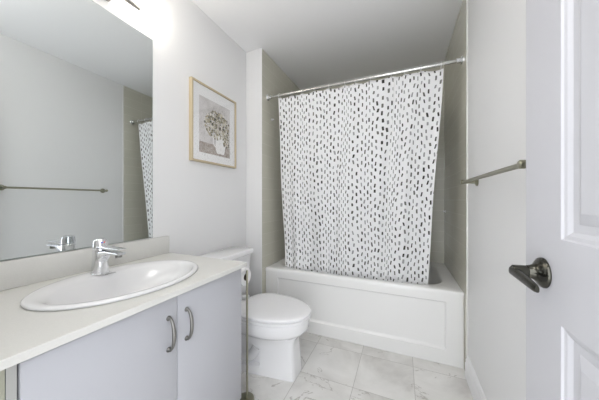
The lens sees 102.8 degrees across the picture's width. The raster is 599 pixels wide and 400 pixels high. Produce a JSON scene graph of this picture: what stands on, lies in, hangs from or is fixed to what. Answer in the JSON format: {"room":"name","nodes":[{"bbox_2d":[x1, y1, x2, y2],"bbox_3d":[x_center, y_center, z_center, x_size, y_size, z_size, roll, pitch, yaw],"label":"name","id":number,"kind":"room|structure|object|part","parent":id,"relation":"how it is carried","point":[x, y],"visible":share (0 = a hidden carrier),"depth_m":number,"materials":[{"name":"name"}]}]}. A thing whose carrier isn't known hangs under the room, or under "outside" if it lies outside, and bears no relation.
{"room":"bathroom","nodes":[
{"label":"bathroom","id":0,"kind":"room"},
{"bbox_2d":[3,0,245,295],"bbox_3d":[-0.725,-0.115,1.736,0.120,2.430,2.980,0,0,23],"label":"wall","id":1,"kind":"structure","parent":0,"point":[201,207],"depth_m":1.56,"materials":[{"name":"white paint"}]},
{"bbox_2d":[0,0,152,260],"bbox_3d":[-1.004,-0.344,0.907,0.004,1.109,0.940,0,0,22],"label":"mirror","id":2,"kind":"object","parent":1,"relation":"attached to","point":[76,79],"visible":1,"depth_m":1.01,"materials":[{"name":"grey mirror"}]},
{"bbox_2d":[0,236,168,290],"bbox_3d":[-0.987,0.264,0.950,0.015,0.101,1.039,0,0,23],"label":"backsplash","id":3,"kind":"structure","parent":1,"relation":"attached to","point":[14,273],"depth_m":0.98,"materials":[{"name":"white stone"}]},
{"bbox_2d":[106,0,159,17],"bbox_3d":[-0.902,-1.032,1.018,0.120,0.173,0.622,0,0,23],"label":"vanity light","id":4,"kind":"object","parent":1,"relation":"attached to","point":[151,8],"visible":1,"depth_m":1.23,"materials":[{"name":"white glass"}]},
{"bbox_3d":[-0.907,-0.968,0.984,0.018,0.016,0.495,0,0,23],"label":"rail","id":5,"kind":"part","parent":4,"relation":"part of","materials":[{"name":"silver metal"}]},
{"bbox_3d":[-0.785,-1.052,1.256,0.092,0.132,0.092,0,0,23],"label":"lamp shade","id":6,"kind":"part","parent":4,"relation":"part of","materials":[{"name":"white glass"}]},
{"bbox_2d":[189,76,235,168],"bbox_3d":[-0.626,-0.536,1.780,0.026,0.548,0.458,0,0,23],"label":"framed picture","id":7,"kind":"object","parent":1,"relation":"attached to","point":[212,115],"visible":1,"depth_m":1.73,"materials":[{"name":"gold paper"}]},
{"bbox_2d":[199,94,229,158],"bbox_3d":[-0.622,-0.527,1.777,0.002,0.390,0.316,0,0,23],"label":"print","id":8,"kind":"object","parent":7,"relation":"attached to","point":[214,116],"depth_m":1.76,"materials":[{"name":"white paper"}]},
{"bbox_2d":[246,48,260,296],"bbox_3d":[-0.219,-0.115,2.564,0.157,2.430,0.960,0,0,23],"label":"wall","id":9,"kind":"structure","parent":0,"point":[253,58],"depth_m":2.12,"materials":[{"name":"white paint"}]},
{"bbox_2d":[262,49,299,292],"bbox_3d":[-0.163,-0.115,2.486,0.008,2.430,0.859,0,0,23],"label":"tiled wall","id":10,"kind":"structure","parent":0,"point":[275,81],"depth_m":2.23,"materials":[{"name":"tile"}]},
{"bbox_2d":[261,48,261,293],"bbox_3d":[-0.333,-0.115,2.089,0.010,2.430,0.004,0,0,23],"label":"trim","id":11,"kind":"structure","parent":10,"relation":"attached to","point":[261,48],"depth_m":2.09,"materials":[{"name":"white paint"}]},
{"bbox_2d":[266,55,463,100],"bbox_3d":[0.397,-0.930,1.881,1.496,0.054,0.054,0,0,23],"label":"shower curtain rod","id":12,"kind":"object","parent":10,"relation":"attached to","point":[460,60],"visible":1,"depth_m":1.78,"materials":[{"name":"silver metal"}]},
{"bbox_2d":[191,0,461,88],"bbox_3d":[0.102,-1.380,1.381,2.000,0.100,2.980,0,0,23],"label":"ceiling","id":13,"kind":"structure","parent":0,"point":[314,42],"depth_m":1.88,"materials":[{"name":"white paint"}]},
{"bbox_2d":[241,332,472,399],"bbox_3d":[-0.039,1.140,1.050,2.300,0.080,3.900,0,0,23],"label":"floor","id":14,"kind":"structure","parent":0,"point":[332,369],"depth_m":1.47,"materials":[{"name":"tile"}]},
{"bbox_2d":[0,269,240,399],"bbox_3d":[-0.726,0.718,0.839,0.580,0.763,1.010,0,0,23],"label":"vanity cabinet","id":15,"kind":"object","parent":14,"relation":"on","point":[187,345],"visible":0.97,"depth_m":0.79,"materials":[{"name":"grey"}]},
{"bbox_3d":[-0.653,0.665,0.395,0.020,0.659,0.212,0,0,23],"label":"filler panel","id":16,"kind":"part","parent":15,"relation":"part of","materials":[{"name":"beige"}]},
{"bbox_3d":[-0.523,0.670,0.685,0.018,0.650,0.384,0,0,23],"label":"door","id":17,"kind":"part","parent":15,"relation":"part of","materials":[{"name":"grey"}]},
{"bbox_2d":[0,236,246,370],"bbox_3d":[-0.732,0.275,0.844,0.567,0.121,1.045,0,0,23],"label":"countertop","id":18,"kind":"structure","parent":15,"relation":"on","point":[25,334],"depth_m":0.80,"materials":[{"name":"white stone"}]},
{"bbox_2d":[90,238,126,275],"bbox_3d":[-0.780,0.234,0.976,0.183,0.145,0.062,0,0,23],"label":"faucet","id":19,"kind":"object","parent":18,"relation":"on","point":[101,253],"visible":1,"depth_m":0.97,"materials":[{"name":"silver metal"}]},
{"bbox_3d":[-0.777,0.179,0.975,0.176,0.036,0.050,0,0,23],"label":"lever","id":20,"kind":"part","parent":19,"relation":"part of","materials":[{"name":"silver metal"}]},
{"bbox_3d":[-0.764,0.243,0.969,0.132,0.079,0.040,0,0,23],"label":"spout","id":21,"kind":"part","parent":19,"relation":"part of","materials":[{"name":"silver metal"}]},
{"bbox_2d":[20,260,197,310],"bbox_3d":[-0.677,0.361,0.945,0.440,0.117,0.566,0,0,23],"label":"sink","id":22,"kind":"object","parent":18,"relation":"in","point":[123,282],"visible":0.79,"depth_m":0.95,"materials":[{"name":"white ceramic"}]},
{"bbox_3d":[-0.437,0.463,0.820,0.034,0.125,0.018,0,0,23],"label":"handle","id":23,"kind":"part","parent":15,"relation":"part of","materials":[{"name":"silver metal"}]},
{"bbox_3d":[-0.408,0.463,0.888,0.034,0.125,0.018,0,0,23],"label":"handle","id":24,"kind":"part","parent":15,"relation":"part of","materials":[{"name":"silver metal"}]},
{"bbox_3d":[-0.373,0.670,1.035,0.018,0.650,0.372,0,0,23],"label":"door","id":25,"kind":"part","parent":15,"relation":"part of","materials":[{"name":"grey"}]},
{"bbox_2d":[240,270,253,399],"bbox_3d":[-0.330,0.742,1.322,0.173,0.716,0.092,0,0,23],"label":"toilet paper stand","id":26,"kind":"object","parent":14,"relation":"on","point":[246,395],"visible":0.85,"depth_m":1.30,"materials":[{"name":"silver metal"}]},
{"bbox_2d":[241,267,250,285],"bbox_3d":[-0.343,0.428,1.347,0.100,0.098,0.098,0,0,23],"label":"toilet paper roll","id":27,"kind":"object","parent":26,"relation":"hanging from","point":[243,270],"visible":0.31,"depth_m":1.32,"materials":[{"name":"white paper"}]},
{"bbox_2d":[200,246,310,381],"bbox_3d":[-0.280,0.740,1.622,0.747,0.720,0.472,0,0,23],"label":"toilet","id":28,"kind":"object","parent":14,"relation":"on","point":[276,322],"visible":0.71,"depth_m":1.48,"materials":[{"name":"white ceramic"}]},
{"bbox_3d":[-0.535,0.400,1.731,0.192,0.040,0.472,0,0,23],"label":"tank lid","id":29,"kind":"part","parent":28,"relation":"part of","materials":[{"name":"white ceramic"}]},
{"bbox_3d":[-0.543,0.564,1.734,0.175,0.288,0.444,0,0,23],"label":"tank","id":30,"kind":"part","parent":28,"relation":"part of","materials":[{"name":"white ceramic"}]},
{"bbox_3d":[-0.244,0.919,1.606,0.647,0.360,0.376,0,0,23],"label":"bowl","id":31,"kind":"part","parent":28,"relation":"part of","materials":[{"name":"white ceramic"}]},
{"bbox_3d":[-0.161,0.728,1.571,0.486,0.018,0.386,0,0,23],"label":"seat","id":32,"kind":"part","parent":28,"relation":"part of","materials":[{"name":"white plastic"}]},
{"bbox_3d":[-0.161,0.704,1.571,0.488,0.024,0.388,0,0,23],"label":"lid","id":33,"kind":"part","parent":28,"relation":"part of","materials":[{"name":"white plastic"}]},
{"bbox_2d":[266,258,463,368],"bbox_3d":[0.541,0.852,2.216,1.494,0.495,0.799,0,0,23],"label":"bathtub","id":34,"kind":"object","parent":14,"relation":"on","point":[421,321],"visible":0.76,"depth_m":1.77,"materials":[{"name":"white plastic"}]},
{"bbox_2d":[266,258,463,296],"bbox_3d":[0.541,0.803,2.216,1.494,0.398,0.799,0,0,23],"label":"basin","id":35,"kind":"object","parent":34,"relation":"in","point":[281,279],"depth_m":1.91,"materials":[{"name":"white plastic"}]},
{"bbox_2d":[300,66,443,262],"bbox_3d":[0.717,-0.115,2.630,1.511,2.430,0.100,0,0,23],"label":"wall","id":36,"kind":"structure","parent":0,"point":[437,231],"depth_m":2.31,"materials":[{"name":"tile"}]},
{"bbox_2d":[262,0,462,89],"bbox_3d":[0.528,-1.327,2.189,1.497,0.006,0.860,0,0,23],"label":"trim","id":37,"kind":"structure","parent":36,"relation":"attached to","point":[462,0],"depth_m":2.38,"materials":[{"name":"white paint"}]},
{"bbox_2d":[444,0,465,369],"bbox_3d":[1.219,-0.115,1.893,0.006,2.430,0.860,0,0,23],"label":"tiled wall","id":38,"kind":"structure","parent":0,"point":[454,74],"depth_m":1.77,"materials":[{"name":"tile"}]},
{"bbox_2d":[466,0,467,357],"bbox_3d":[1.049,-0.115,1.495,0.009,2.430,0.006,0,0,23],"label":"trim","id":39,"kind":"structure","parent":38,"relation":"attached to","point":[466,0],"depth_m":1.50,"materials":[{"name":"white"}]},
{"bbox_2d":[468,0,525,399],"bbox_3d":[0.919,-0.115,1.032,0.120,2.430,2.980,0,0,23],"label":"wall","id":40,"kind":"structure","parent":0,"point":[496,28],"depth_m":1.02,"materials":[{"name":"white paint"}]},
{"bbox_2d":[465,356,486,399],"bbox_3d":[0.678,1.033,0.644,0.016,0.134,1.838,0,0,23],"label":"baseboard","id":41,"kind":"structure","parent":40,"relation":"attached to","point":[474,385],"depth_m":1.33,"materials":[{"name":"white paint"}]},
{"bbox_2d":[460,160,525,185],"bbox_3d":[0.792,-0.100,0.987,0.078,0.048,0.766,0,0,23],"label":"towel bar","id":42,"kind":"object","parent":40,"relation":"attached to","point":[521,164],"visible":0.66,"depth_m":0.85,"materials":[{"name":"silver metal"}]},
{"bbox_3d":[-0.464,-0.115,0.074,1.668,2.430,0.110,0,0,23],"label":"wall","id":43,"kind":"structure","parent":0,"visible":0},
{"bbox_2d":[509,0,598,399],"bbox_3d":[0.369,0.076,0.201,0.091,2.023,0.775,0,0,22],"label":"open door","id":44,"kind":"structure","parent":43,"relation":"in","point":[560,274],"depth_m":0.43,"materials":[{"name":"grey paint"}]},
{"bbox_3d":[0.439,0.153,0.469,0.018,0.024,0.100,0,0,23],"label":"lever","id":45,"kind":"part","parent":44,"relation":"part of","materials":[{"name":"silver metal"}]},
{"bbox_3d":[0.473,0.148,0.497,0.050,0.061,0.061,0,0,23],"label":"door handle","id":46,"kind":"part","parent":44,"relation":"part of","materials":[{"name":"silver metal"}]},
{"bbox_3d":[0.241,-0.923,1.948,0.003,0.050,0.044,0,0,23],"label":"curtain ring","id":47,"kind":"object","parent":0,"visible":0},
{"bbox_2d":[278,68,443,283],"bbox_3d":[0.415,-0.112,1.926,1.279,1.600,0.108,0,0,23],"label":"shower curtain","id":48,"kind":"object","parent":47,"relation":"hanging from","point":[358,161],"visible":0.95,"depth_m":1.88,"materials":[{"name":"fabric"}]}
]}

